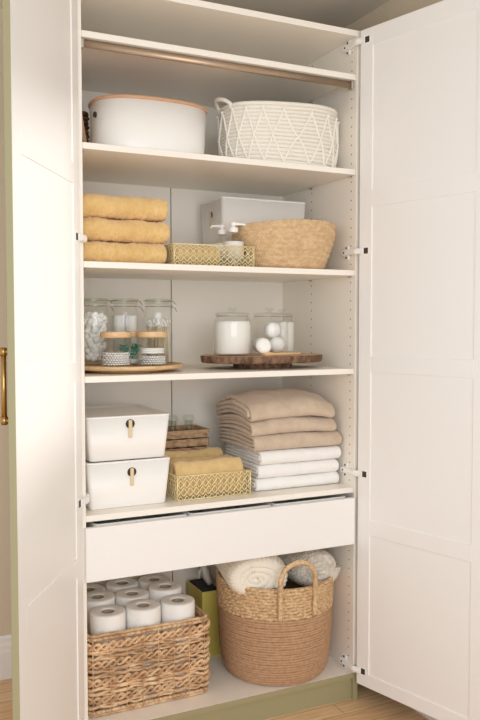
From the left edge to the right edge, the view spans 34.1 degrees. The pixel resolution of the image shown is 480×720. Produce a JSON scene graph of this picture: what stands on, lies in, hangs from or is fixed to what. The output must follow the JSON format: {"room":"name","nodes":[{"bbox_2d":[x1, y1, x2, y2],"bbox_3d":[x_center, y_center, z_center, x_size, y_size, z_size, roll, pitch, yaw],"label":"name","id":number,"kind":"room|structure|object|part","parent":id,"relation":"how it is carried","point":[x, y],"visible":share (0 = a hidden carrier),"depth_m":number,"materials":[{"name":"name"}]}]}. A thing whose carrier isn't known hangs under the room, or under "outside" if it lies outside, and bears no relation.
{"room":"linen closet","nodes":[
{"label":"linen closet","id":0,"kind":"room"},
{"bbox_2d":[0,9,10,635],"bbox_3d":[-0.945,-0.040,2.947,2.900,2.505,0.080,-1,3,-26],"label":"wall","id":1,"kind":"structure","parent":0,"point":[5,568],"depth_m":2.95,"materials":[{"name":"beige paint"}]},
{"bbox_2d":[0,634,11,679],"bbox_3d":[-0.998,1.133,2.925,2.734,0.165,0.013,-1,3,-26],"label":"baseboard","id":2,"kind":"structure","parent":1,"relation":"attached to","point":[6,640],"depth_m":2.97,"materials":[{"name":"white wood"}]},
{"bbox_2d":[0,0,388,27],"bbox_3d":[-0.379,-1.261,1.708,2.900,0.050,2.700,-1,3,-26],"label":"ceiling","id":3,"kind":"structure","parent":0,"point":[339,13],"depth_m":2.87,"materials":[{"name":"beige paint"}]},
{"bbox_2d":[0,678,427,719],"bbox_3d":[-0.096,1.319,1.242,2.900,0.050,4.000,-1,3,-26],"label":"floor","id":4,"kind":"structure","parent":0,"point":[369,704],"depth_m":2.74,"materials":[{"name":"brown wood"}]},
{"bbox_2d":[0,0,479,719],"bbox_3d":[-0.107,0.052,2.530,1.420,2.359,1.063,-1,3,-26],"label":"wardrobe","id":5,"kind":"object","parent":4,"relation":"on","point":[392,314],"visible":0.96,"depth_m":2.55,"materials":[{"name":"white paint"}]},
{"bbox_3d":[-0.548,0.062,1.839,0.030,0.182,0.020,0,3,6],"label":"handle","id":6,"kind":"part","parent":5,"relation":"part of","materials":[{"name":"gold metal"}]},
{"bbox_3d":[-0.501,0.044,2.053,0.018,2.282,0.497,0,3,6],"label":"door","id":7,"kind":"part","parent":5,"relation":"part of","materials":[{"name":"white wood"}]},
{"bbox_3d":[-0.591,0.050,2.582,0.018,2.360,0.551,-1,3,-26],"label":"panel","id":8,"kind":"part","parent":5,"relation":"part of","materials":[{"name":"white paint"}]},
{"bbox_2d":[82,111,89,141],"bbox_3d":[-0.577,-0.740,2.645,0.094,0.160,0.221,-1,3,-26],"label":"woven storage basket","id":9,"kind":"object","parent":5,"relation":"on","point":[85,118],"visible":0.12,"depth_m":2.56,"materials":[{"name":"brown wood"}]},
{"bbox_2d":[83,241,166,263],"bbox_3d":[-0.423,-0.342,2.569,0.278,0.075,0.329,-1,3,-26],"label":"folded towel","id":10,"kind":"object","parent":5,"relation":"on","point":[132,252],"visible":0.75,"depth_m":2.43,"materials":[{"name":"yellow fabric"}]},
{"bbox_2d":[83,217,169,243],"bbox_3d":[-0.420,-0.412,2.571,0.292,0.078,0.323,-1,3,-26],"label":"folded towel","id":11,"kind":"object","parent":10,"relation":"on","point":[94,228],"visible":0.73,"depth_m":2.44,"materials":[{"name":"yellow fabric"}]},
{"bbox_2d":[83,193,167,221],"bbox_3d":[-0.422,-0.486,2.568,0.289,0.082,0.323,-1,3,-26],"label":"folded towel","id":12,"kind":"object","parent":11,"relation":"on","point":[94,205],"visible":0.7,"depth_m":2.44,"materials":[{"name":"yellow fabric"}]},
{"bbox_3d":[-0.481,0.004,2.921,0.474,2.260,0.008,-1,3,-26],"label":"panel","id":13,"kind":"part","parent":5,"relation":"part of","materials":[{"name":"white paint"}]},
{"bbox_2d":[85,455,169,509],"bbox_3d":[-0.421,0.384,2.625,0.276,0.149,0.350,-1,3,-26],"label":"storage box","id":14,"kind":"object","parent":5,"relation":"on","point":[142,481],"visible":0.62,"depth_m":2.47,"materials":[{"name":"white plastic"}]},
{"bbox_2d":[85,404,168,461],"bbox_3d":[-0.421,0.238,2.618,0.275,0.141,0.348,-1,3,-26],"label":"storage box","id":15,"kind":"object","parent":14,"relation":"on","point":[121,431],"visible":0.8,"depth_m":2.48,"materials":[{"name":"white plastic"}]},
{"bbox_3d":[-0.422,0.171,2.616,0.275,0.006,0.346,-1,3,-26],"label":"lid","id":16,"kind":"part","parent":15,"relation":"part of","materials":[{"name":"white plastic"}]},
{"bbox_3d":[-0.421,0.313,2.622,0.276,0.006,0.348,-1,3,-26],"label":"lid","id":17,"kind":"part","parent":14,"relation":"part of","materials":[{"name":"white plastic"}]},
{"bbox_2d":[84,361,183,372],"bbox_3d":[-0.384,0.024,2.626,0.388,0.024,0.388,-1,3,-26],"label":"turntable","id":18,"kind":"object","parent":5,"relation":"on","point":[97,367],"visible":0.65,"depth_m":2.51,"materials":[{"name":"brown wood"}]},
{"bbox_2d":[84,298,113,327],"bbox_3d":[-0.488,-0.097,2.623,0.104,0.222,0.102,-3,4,-44],"label":"jar","id":19,"kind":"object","parent":18,"relation":"on","point":[108,300],"visible":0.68,"depth_m":2.62,"materials":[{"name":"clear glass"}]},
{"bbox_2d":[84,311,107,361],"bbox_3d":[-0.487,-0.080,2.624,0.086,0.172,0.088,-1,3,-26],"label":"cotton balls","id":20,"kind":"object","parent":19,"relation":"in","point":[95,322],"visible":0.97,"depth_m":2.59,"materials":[{"name":"white fabric"}]},
{"bbox_2d":[100,332,131,366],"bbox_3d":[-0.393,-0.034,2.480,0.099,0.110,0.099,-1,3,-26],"label":"lid jar","id":21,"kind":"object","parent":18,"relation":"on","point":[102,334],"visible":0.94,"depth_m":2.44,"materials":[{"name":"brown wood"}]},
{"bbox_2d":[102,352,129,365],"bbox_3d":[-0.393,-0.004,2.481,0.084,0.041,0.084,-1,3,-26],"label":"cotton swabs","id":22,"kind":"object","parent":21,"relation":"in","point":[125,360],"visible":1,"depth_m":2.45,"materials":[{"name":"white fabric"}]},
{"bbox_3d":[-0.393,-0.080,2.478,0.099,0.018,0.099,-1,3,-26],"label":"lid","id":23,"kind":"part","parent":21,"relation":"part of","materials":[{"name":"brown wood"}]},
{"bbox_2d":[114,331,138,347],"bbox_3d":[-0.367,-0.040,2.595,0.099,0.110,0.099,-1,3,-26],"label":"lid jar","id":24,"kind":"object","parent":18,"relation":"on","point":[134,333],"visible":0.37,"depth_m":2.55,"materials":[{"name":"brown wood"}]},
{"bbox_3d":[-0.367,-0.086,2.593,0.099,0.018,0.099,-1,3,-26],"label":"lid","id":25,"kind":"part","parent":24,"relation":"part of","materials":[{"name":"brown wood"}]},
{"bbox_2d":[119,343,140,363],"bbox_3d":[-0.368,-0.024,2.597,0.077,0.069,0.080,-1,3,-26],"label":"pick","id":26,"kind":"object","parent":24,"relation":"in","point":[126,348],"visible":0.73,"depth_m":2.58,"materials":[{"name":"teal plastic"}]},
{"bbox_2d":[110,298,143,352],"bbox_3d":[-0.398,-0.100,2.697,0.104,0.222,0.102,-3,4,-44],"label":"jar","id":27,"kind":"object","parent":18,"relation":"on","point":[115,301],"visible":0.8,"depth_m":2.68,"materials":[{"name":"clear glass"}]},
{"bbox_2d":[113,315,136,360],"bbox_3d":[-0.400,-0.074,2.705,0.087,0.160,0.076,-1,3,-20],"label":"pads","id":28,"kind":"object","parent":27,"relation":"in","point":[120,322],"visible":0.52,"depth_m":2.68,"materials":[{"name":"white fabric"}]},
{"bbox_2d":[137,331,167,364],"bbox_3d":[-0.284,-0.037,2.538,0.099,0.110,0.099,-1,3,-26],"label":"lid jar","id":29,"kind":"object","parent":18,"relation":"on","point":[147,334],"visible":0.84,"depth_m":2.49,"materials":[{"name":"brown wood"}]},
{"bbox_2d":[139,347,165,364],"bbox_3d":[-0.284,-0.013,2.539,0.084,0.053,0.084,-1,3,-26],"label":"cotton swabs","id":30,"kind":"object","parent":29,"relation":"in","point":[149,359],"visible":1,"depth_m":2.51,"materials":[{"name":"white fabric"}]},
{"bbox_3d":[-0.284,-0.083,2.535,0.099,0.018,0.099,-1,3,-26],"label":"lid","id":31,"kind":"part","parent":29,"relation":"part of","materials":[{"name":"brown wood"}]},
{"bbox_2d":[143,299,176,361],"bbox_3d":[-0.284,-0.101,2.720,0.104,0.222,0.102,-3,4,-44],"label":"jar","id":32,"kind":"object","parent":18,"relation":"on","point":[144,299],"visible":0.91,"depth_m":2.71,"materials":[{"name":"clear glass"}]},
{"bbox_2d":[145,318,170,360],"bbox_3d":[-0.284,-0.072,2.721,0.085,0.152,0.083,-1,3,-26],"label":"cotton swabs","id":33,"kind":"object","parent":32,"relation":"in","point":[152,324],"visible":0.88,"depth_m":2.70,"materials":[{"name":"white fabric"}]},
{"bbox_2d":[86,511,186,526],"bbox_3d":[-0.396,0.564,2.637,0.308,0.150,0.424,-1,3,-26],"label":"drawer organizer","id":34,"kind":"object","parent":5,"relation":"in","point":[175,514],"visible":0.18,"depth_m":2.56,"materials":[{"name":"white plastic"}]},
{"bbox_2d":[88,94,206,153],"bbox_3d":[-0.299,-0.741,2.564,0.389,0.168,0.265,-1,3,-26],"label":"storage box","id":35,"kind":"object","parent":5,"relation":"on","point":[140,121],"visible":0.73,"depth_m":2.44,"materials":[{"name":"white plastic"}]},
{"bbox_3d":[-0.299,-0.820,2.561,0.389,0.010,0.265,-1,3,-26],"label":"lid","id":36,"kind":"part","parent":35,"relation":"part of","materials":[{"name":"white plastic"}]},
{"bbox_2d":[87,593,210,717],"bbox_3d":[-0.377,0.990,2.736,0.449,0.270,0.430,-1,3,-26],"label":"basket","id":37,"kind":"object","parent":5,"relation":"on","point":[199,636],"visible":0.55,"depth_m":2.55,"materials":[{"name":"wicker"}]},
{"bbox_2d":[87,584,105,592],"bbox_3d":[-0.538,0.966,2.791,0.117,0.304,0.117,-1,3,-26],"label":"paper roll","id":38,"kind":"object","parent":37,"relation":"in","point":[90,587],"visible":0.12,"depth_m":2.80,"materials":[{"name":"white paper"}]},
{"bbox_2d":[87,591,114,675],"bbox_3d":[-0.485,0.965,2.681,0.117,0.317,0.117,-1,3,-26],"label":"paper roll","id":39,"kind":"object","parent":37,"relation":"in","point":[94,598],"visible":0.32,"depth_m":2.64,"materials":[{"name":"white paper"}]},
{"bbox_2d":[89,605,125,709],"bbox_3d":[-0.433,0.975,2.572,0.117,0.308,0.117,-1,3,-26],"label":"paper roll","id":40,"kind":"object","parent":37,"relation":"in","point":[104,618],"visible":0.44,"depth_m":2.53,"materials":[{"name":"white paper"}]},
{"bbox_2d":[106,578,137,594],"bbox_3d":[-0.427,0.961,2.844,0.117,0.310,0.117,-1,3,-26],"label":"paper roll","id":41,"kind":"object","parent":37,"relation":"in","point":[114,585],"visible":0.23,"depth_m":2.82,"materials":[{"name":"white paper"}]},
{"bbox_2d":[115,588,148,607],"bbox_3d":[-0.375,0.966,2.734,0.117,0.310,0.117,-1,3,-26],"label":"paper roll","id":42,"kind":"object","parent":37,"relation":"in","point":[124,596],"visible":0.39,"depth_m":2.71,"materials":[{"name":"white paper"}]},
{"bbox_2d":[125,599,160,701],"bbox_3d":[-0.323,0.972,2.625,0.117,0.308,0.117,-1,3,-26],"label":"paper roll","id":43,"kind":"object","parent":37,"relation":"in","point":[140,612],"visible":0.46,"depth_m":2.58,"materials":[{"name":"white paper"}]},
{"bbox_2d":[138,574,169,591],"bbox_3d":[-0.317,0.960,2.896,0.117,0.305,0.117,-1,3,-26],"label":"paper roll","id":44,"kind":"object","parent":37,"relation":"in","point":[144,582],"visible":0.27,"depth_m":2.88,"materials":[{"name":"white paper"}]},
{"bbox_2d":[149,581,181,602],"bbox_3d":[-0.265,0.960,2.787,0.117,0.318,0.117,-1,3,-26],"label":"paper roll","id":45,"kind":"object","parent":37,"relation":"in","point":[158,590],"visible":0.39,"depth_m":2.75,"materials":[{"name":"white paper"}]},
{"bbox_2d":[160,594,194,693],"bbox_3d":[-0.212,0.970,2.679,0.117,0.306,0.117,-1,3,-26],"label":"paper roll","id":46,"kind":"object","parent":37,"relation":"in","point":[175,607],"visible":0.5,"depth_m":2.63,"materials":[{"name":"white paper"}]},
{"bbox_2d":[165,425,209,450],"bbox_3d":[-0.247,0.350,2.929,0.235,0.188,0.150,-1,3,-26],"label":"crate","id":47,"kind":"object","parent":5,"relation":"on","point":[199,433],"visible":0.31,"depth_m":2.88,"materials":[{"name":"brown wood"}]},
{"bbox_2d":[166,415,178,448],"bbox_3d":[-0.250,0.323,2.904,0.054,0.237,0.054,-1,3,-26],"label":"bottle","id":48,"kind":"object","parent":47,"relation":"in","point":[176,415],"visible":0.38,"depth_m":2.89,"materials":[{"name":"clear glass"}]},
{"bbox_2d":[181,414,194,447],"bbox_3d":[-0.192,0.321,2.926,0.054,0.237,0.054,-1,3,-26],"label":"bottle","id":49,"kind":"object","parent":47,"relation":"in","point":[185,414],"visible":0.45,"depth_m":2.91,"materials":[{"name":"clear glass"}]},
{"bbox_2d":[187,578,220,655],"bbox_3d":[-0.138,0.988,3.014,0.079,0.248,0.153,-1,3,-26],"label":"holder","id":50,"kind":"object","parent":5,"relation":"on","point":[207,601],"visible":0.31,"depth_m":2.95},
{"bbox_2d":[190,578,215,591],"bbox_3d":[-0.138,0.983,3.014,0.067,0.246,0.141,-1,3,-26],"label":"pouch","id":51,"kind":"object","parent":50,"relation":"in","point":[200,584],"visible":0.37,"depth_m":2.99,"materials":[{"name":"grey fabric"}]},
{"bbox_2d":[198,566,212,584],"bbox_3d":[-0.136,0.813,2.975,0.064,0.086,0.047,-1,3,-26],"label":"spray bottle","id":52,"kind":"object","parent":51,"relation":"on","point":[204,570],"visible":0.83,"depth_m":2.96,"materials":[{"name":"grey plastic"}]},
{"bbox_2d":[166,467,250,501],"bbox_3d":[-0.140,0.413,2.727,0.270,0.083,0.260,-1,3,-26],"label":"wire tray","id":53,"kind":"object","parent":5,"relation":"on","point":[247,481],"visible":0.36,"depth_m":2.61,"materials":[{"name":"gold metal"}]},
{"bbox_2d":[165,447,223,458],"bbox_3d":[-0.179,0.382,2.802,0.246,0.129,0.073,-1,3,-26],"label":"washcloth","id":54,"kind":"object","parent":53,"relation":"in","point":[210,451],"visible":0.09,"depth_m":2.79,"materials":[{"name":"yellow fabric"}]},
{"bbox_2d":[167,455,229,486],"bbox_3d":[-0.144,0.393,2.733,0.246,0.114,0.073,-1,3,-26],"label":"washcloth","id":55,"kind":"object","parent":53,"relation":"in","point":[172,460],"visible":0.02,"depth_m":2.71,"materials":[{"name":"yellow fabric"}]},
{"bbox_2d":[170,456,243,497],"bbox_3d":[-0.112,0.393,2.660,0.249,0.120,0.073,-1,3,-26],"label":"washcloth","id":56,"kind":"object","parent":53,"relation":"in","point":[219,464],"visible":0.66,"depth_m":2.63,"materials":[{"name":"yellow fabric"}]},
{"bbox_2d":[164,243,253,266],"bbox_3d":[-0.119,-0.344,2.631,0.288,0.071,0.174,-1,3,-26],"label":"wire tray","id":57,"kind":"object","parent":5,"relation":"on","point":[250,257],"visible":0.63,"depth_m":2.54,"materials":[{"name":"gold metal"}]},
{"bbox_2d":[167,246,219,264],"bbox_3d":[-0.166,-0.343,2.599,0.156,0.065,0.147,-1,3,-26],"label":"washcloth","id":58,"kind":"object","parent":57,"relation":"in","point":[177,249],"visible":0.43,"depth_m":2.54,"materials":[{"name":"yellow fabric"}]},
{"bbox_2d":[210,224,227,264],"bbox_3d":[-0.061,-0.392,2.702,0.069,0.150,0.070,1,3,19],"label":"pump bottle","id":59,"kind":"object","parent":57,"relation":"in","point":[222,231],"visible":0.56,"depth_m":2.69,"materials":[{"name":"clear plastic"}]},
{"bbox_2d":[223,222,245,265],"bbox_3d":[-0.022,-0.389,2.633,0.069,0.150,0.070,2,3,34],"label":"pump bottle","id":60,"kind":"object","parent":57,"relation":"in","point":[233,229],"visible":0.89,"depth_m":2.61,"materials":[{"name":"clear plastic"}]},
{"bbox_3d":[-0.041,-0.948,2.522,0.952,0.023,0.015,-1,3,-26],"label":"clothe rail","id":61,"kind":"part","parent":5,"relation":"part of","materials":[{"name":"beige metal"}]},
{"bbox_2d":[82,142,354,196],"bbox_3d":[-0.145,-0.656,2.755,0.962,0.019,0.525,-1,3,-26],"label":"shelf","id":62,"kind":"object","parent":5,"relation":"attached to","point":[104,165],"depth_m":2.72,"materials":[{"name":"white paint"}]},
{"bbox_2d":[81,30,355,107],"bbox_3d":[-0.145,-0.980,2.740,0.962,0.019,0.525,-1,3,-26],"label":"shelf","id":63,"kind":"object","parent":5,"relation":"attached to","point":[103,72],"depth_m":2.67,"materials":[{"name":"white paint"}]},
{"bbox_3d":[-0.145,-1.129,2.731,0.963,0.020,0.530,-1,3,-26],"label":"panel","id":64,"kind":"part","parent":5,"relation":"part of","materials":[{"name":"white paint"}]},
{"bbox_2d":[83,261,354,282],"bbox_3d":[-0.145,-0.306,2.771,0.962,0.019,0.525,-1,3,-26],"label":"shelf","id":65,"kind":"object","parent":5,"relation":"attached to","point":[94,271],"depth_m":2.69,"materials":[{"name":"white paint"}]},
{"bbox_2d":[86,482,352,521],"bbox_3d":[-0.145,0.460,2.807,0.962,0.019,0.525,-1,3,-26],"label":"shelf","id":66,"kind":"object","parent":5,"relation":"attached to","point":[170,505],"depth_m":2.58,"materials":[{"name":"white paint"}]},
{"bbox_2d":[85,363,353,382],"bbox_3d":[-0.145,0.039,2.787,0.962,0.019,0.525,-1,3,-26],"label":"shelf","id":67,"kind":"object","parent":5,"relation":"attached to","point":[188,371],"depth_m":2.61,"materials":[{"name":"white paint"}]},
{"bbox_3d":[-0.032,0.577,2.558,0.960,0.164,0.018,-1,3,-26],"label":"drawer","id":68,"kind":"part","parent":5,"relation":"part of","materials":[{"name":"white wood"}]},
{"bbox_3d":[-0.143,1.130,2.836,0.963,0.018,0.531,-1,3,-26],"label":"panel","id":69,"kind":"part","parent":5,"relation":"part of","materials":[{"name":"white paint"}]},
{"bbox_3d":[-0.045,-0.006,3.130,0.485,2.260,0.008,-1,3,-26],"label":"panel","id":70,"kind":"part","parent":5,"relation":"part of","materials":[{"name":"white paint"}]},
{"bbox_2d":[184,502,270,515],"bbox_3d":[-0.117,0.558,2.771,0.300,0.150,0.424,-1,3,-26],"label":"drawer organizer","id":71,"kind":"object","parent":5,"relation":"in","point":[265,504],"visible":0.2,"depth_m":2.70,"materials":[{"name":"white plastic"}]},
{"bbox_2d":[201,196,305,246],"bbox_3d":[0.048,-0.460,2.967,0.352,0.268,0.208,-1,3,-26],"label":"storage box","id":72,"kind":"object","parent":5,"relation":"on","point":[225,210],"visible":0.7,"depth_m":2.86,"materials":[{"name":"white plastic"}]},
{"bbox_3d":[0.049,-0.590,2.962,0.350,0.006,0.208,-1,3,-26],"label":"lid","id":73,"kind":"part","parent":72,"relation":"part of","materials":[{"name":"white plastic"}]},
{"bbox_2d":[200,353,322,368],"bbox_3d":[0.081,0.004,2.826,0.463,0.047,0.316,-1,3,-26],"label":"stand","id":74,"kind":"object","parent":5,"relation":"on","point":[252,360],"visible":0.94,"depth_m":2.71,"materials":[{"name":"brown wood"}]},
{"bbox_2d":[215,308,249,320],"bbox_3d":[-0.027,-0.100,2.747,0.136,0.166,0.136,-1,3,-26],"label":"glass canister","id":75,"kind":"object","parent":74,"relation":"on","point":[236,308],"visible":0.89,"depth_m":2.74,"materials":[{"name":"clear glass"}]},
{"bbox_2d":[214,320,250,353],"bbox_3d":[-0.027,-0.081,2.748,0.129,0.118,0.129,-1,3,-26],"label":"powder","id":76,"kind":"object","parent":75,"relation":"in","point":[230,336],"visible":1,"depth_m":2.69,"materials":[{"name":"white"}]},
{"bbox_3d":[-0.027,-0.171,2.744,0.122,0.024,0.122,-1,3,-26],"label":"lid","id":77,"kind":"part","parent":75,"relation":"part of","materials":[{"name":"clear glass"}]},
{"bbox_2d":[254,312,284,320],"bbox_3d":[0.106,-0.104,2.816,0.136,0.166,0.136,-1,3,-26],"label":"glass canister","id":78,"kind":"object","parent":74,"relation":"on","point":[263,312],"visible":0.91,"depth_m":2.85,"materials":[{"name":"clear glass"}]},
{"bbox_2d":[252,337,261,352],"bbox_3d":[0.072,-0.054,2.820,0.056,0.056,0.056,-1,3,-26],"label":"ball","id":79,"kind":"object","parent":78,"relation":"in","point":[258,338],"visible":0.35,"depth_m":2.81,"materials":[{"name":"white fabric"}]},
{"bbox_2d":[270,337,284,352],"bbox_3d":[0.132,-0.054,2.820,0.058,0.058,0.058,-1,3,-26],"label":"ball","id":80,"kind":"object","parent":78,"relation":"in","point":[277,344],"visible":0.89,"depth_m":2.80,"materials":[{"name":"white fabric"}]},
{"bbox_2d":[265,322,280,337],"bbox_3d":[0.117,-0.108,2.808,0.058,0.058,0.058,-1,3,-26],"label":"ball","id":81,"kind":"object","parent":80,"relation":"on","point":[272,329],"visible":1,"depth_m":2.79,"materials":[{"name":"white fabric"}]},
{"bbox_2d":[256,338,300,355],"bbox_3d":[0.131,-0.045,2.716,0.168,0.064,0.039,-1,3,-26],"label":"scrub brush","id":82,"kind":"object","parent":74,"relation":"on","point":[263,345],"visible":0.99,"depth_m":2.68,"materials":[{"name":"white fabric"}]},
{"bbox_3d":[0.144,-0.024,2.714,0.147,0.023,0.026,-1,3,-16],"label":"handle","id":83,"kind":"part","parent":82,"relation":"part of","materials":[{"name":"brown wood"}]},
{"bbox_2d":[216,560,333,685],"bbox_3d":[0.127,0.891,2.862,0.431,0.455,0.431,1,3,25],"label":"laundry basket","id":84,"kind":"object","parent":5,"relation":"on","point":[280,636],"visible":0.8,"depth_m":2.68,"materials":[{"name":"brown wicker"}]},
{"bbox_2d":[215,555,287,593],"bbox_3d":[0.035,0.737,2.816,0.221,0.160,0.315,-1,3,-14],"label":"knitted blanket","id":85,"kind":"object","parent":84,"relation":"in","point":[264,572],"visible":0.68,"depth_m":2.67,"materials":[{"name":"white fabric"}]},
{"bbox_3d":[0.198,0.775,2.651,0.151,0.204,0.032,-1,3,-22],"label":"handle","id":86,"kind":"part","parent":84,"relation":"part of","materials":[{"name":"beige wicker"}]},
{"bbox_2d":[277,549,340,586],"bbox_3d":[0.230,0.744,2.895,0.196,0.144,0.290,-2,3,-29],"label":"blanket","id":87,"kind":"object","parent":84,"relation":"in","point":[326,566],"visible":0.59,"depth_m":2.77,"materials":[{"name":"white fabric"}]},
{"bbox_2d":[214,97,339,166],"bbox_3d":[0.128,-0.778,2.751,0.470,0.225,0.284,-1,3,-26],"label":"rope basket","id":88,"kind":"object","parent":5,"relation":"on","point":[279,131],"visible":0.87,"depth_m":2.62,"materials":[{"name":"white fabric"}]},
{"bbox_3d":[-0.062,-0.859,2.656,0.048,0.054,0.104,-1,3,-26],"label":"handle","id":89,"kind":"part","parent":88,"relation":"part of","materials":[{"name":"white fabric"}]},
{"bbox_2d":[232,219,335,268],"bbox_3d":[0.156,-0.401,2.760,0.384,0.169,0.274,-1,3,-26],"label":"seagrass basket","id":90,"kind":"object","parent":5,"relation":"on","point":[284,243],"visible":0.78,"depth_m":2.64,"materials":[{"name":"beige wicker"}]},
{"bbox_2d":[246,471,338,490],"bbox_3d":[0.148,0.423,2.889,0.346,0.046,0.302,-1,3,-26],"label":"folded towel","id":91,"kind":"object","parent":5,"relation":"on","point":[257,484],"visible":0.53,"depth_m":2.75,"materials":[{"name":"white fabric"}]},
{"bbox_2d":[224,453,338,477],"bbox_3d":[0.150,0.378,2.887,0.332,0.049,0.303,-1,3,-26],"label":"folded towel","id":92,"kind":"object","parent":91,"relation":"on","point":[327,465],"visible":0.54,"depth_m":2.75,"materials":[{"name":"white fabric"}]},
{"bbox_2d":[225,442,340,464],"bbox_3d":[0.154,0.329,2.885,0.327,0.053,0.308,-1,3,-26],"label":"folded towel","id":93,"kind":"object","parent":92,"relation":"on","point":[266,457],"visible":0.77,"depth_m":2.76,"materials":[{"name":"white fabric"}]},
{"bbox_2d":[219,427,341,451],"bbox_3d":[0.144,0.272,2.884,0.355,0.071,0.316,-1,3,-26],"label":"folded towel","id":94,"kind":"object","parent":93,"relation":"on","point":[301,439],"visible":0.73,"depth_m":2.76,"materials":[{"name":"beige fabric"}]},
{"bbox_2d":[217,412,336,435],"bbox_3d":[0.133,0.216,2.879,0.344,0.080,0.311,-1,3,-26],"label":"folded towel","id":95,"kind":"object","parent":94,"relation":"on","point":[231,420],"visible":0.75,"depth_m":2.76,"materials":[{"name":"beige fabric"}]},
{"bbox_2d":[215,388,334,421],"bbox_3d":[0.126,0.158,2.875,0.345,0.102,0.308,-1,3,-26],"label":"folded towel","id":96,"kind":"object","parent":95,"relation":"on","point":[255,405],"visible":1,"depth_m":2.77,"materials":[{"name":"beige fabric"}]},
{"bbox_2d":[268,494,344,505],"bbox_3d":[0.156,0.551,2.902,0.292,0.150,0.424,-1,3,-26],"label":"drawer organizer","id":97,"kind":"object","parent":5,"relation":"in","point":[336,496],"visible":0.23,"depth_m":2.82,"materials":[{"name":"white plastic"}]},
{"bbox_3d":[0.294,0.030,3.007,0.018,2.360,0.551,-1,3,-26],"label":"panel","id":98,"kind":"part","parent":5,"relation":"part of","materials":[{"name":"white paint"}]},
{"bbox_3d":[0.588,0.020,2.548,0.018,2.282,0.512,-2,4,-41],"label":"door","id":99,"kind":"part","parent":5,"relation":"part of","materials":[{"name":"white wood"}]},
{"bbox_2d":[346,0,442,30],"bbox_3d":[0.854,-0.011,2.314,0.100,2.505,2.620,-1,3,-26],"label":"wall","id":100,"kind":"structure","parent":0,"point":[392,9],"depth_m":2.81,"materials":[{"name":"beige paint"}]},
{"bbox_2d":[414,709,436,719],"bbox_3d":[0.804,1.159,2.344,0.013,0.165,2.620,-1,3,-26],"label":"baseboard","id":101,"kind":"structure","parent":100,"relation":"attached to","point":[421,713],"depth_m":2.68,"materials":[{"name":"white"}]},
{"bbox_3d":[0.156,-0.109,2.934,0.100,0.166,0.100,-1,3,-26],"label":"glass canister","id":102,"kind":"object","parent":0,"visible":0},
{"bbox_2d":[269,321,293,351],"bbox_3d":[0.156,-0.088,2.935,0.093,0.115,0.093,-1,3,-26],"label":"pads","id":103,"kind":"object","parent":102,"relation":"in","point":[287,328],"visible":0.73,"depth_m":2.89,"materials":[{"name":"white fabric"}]}
]}

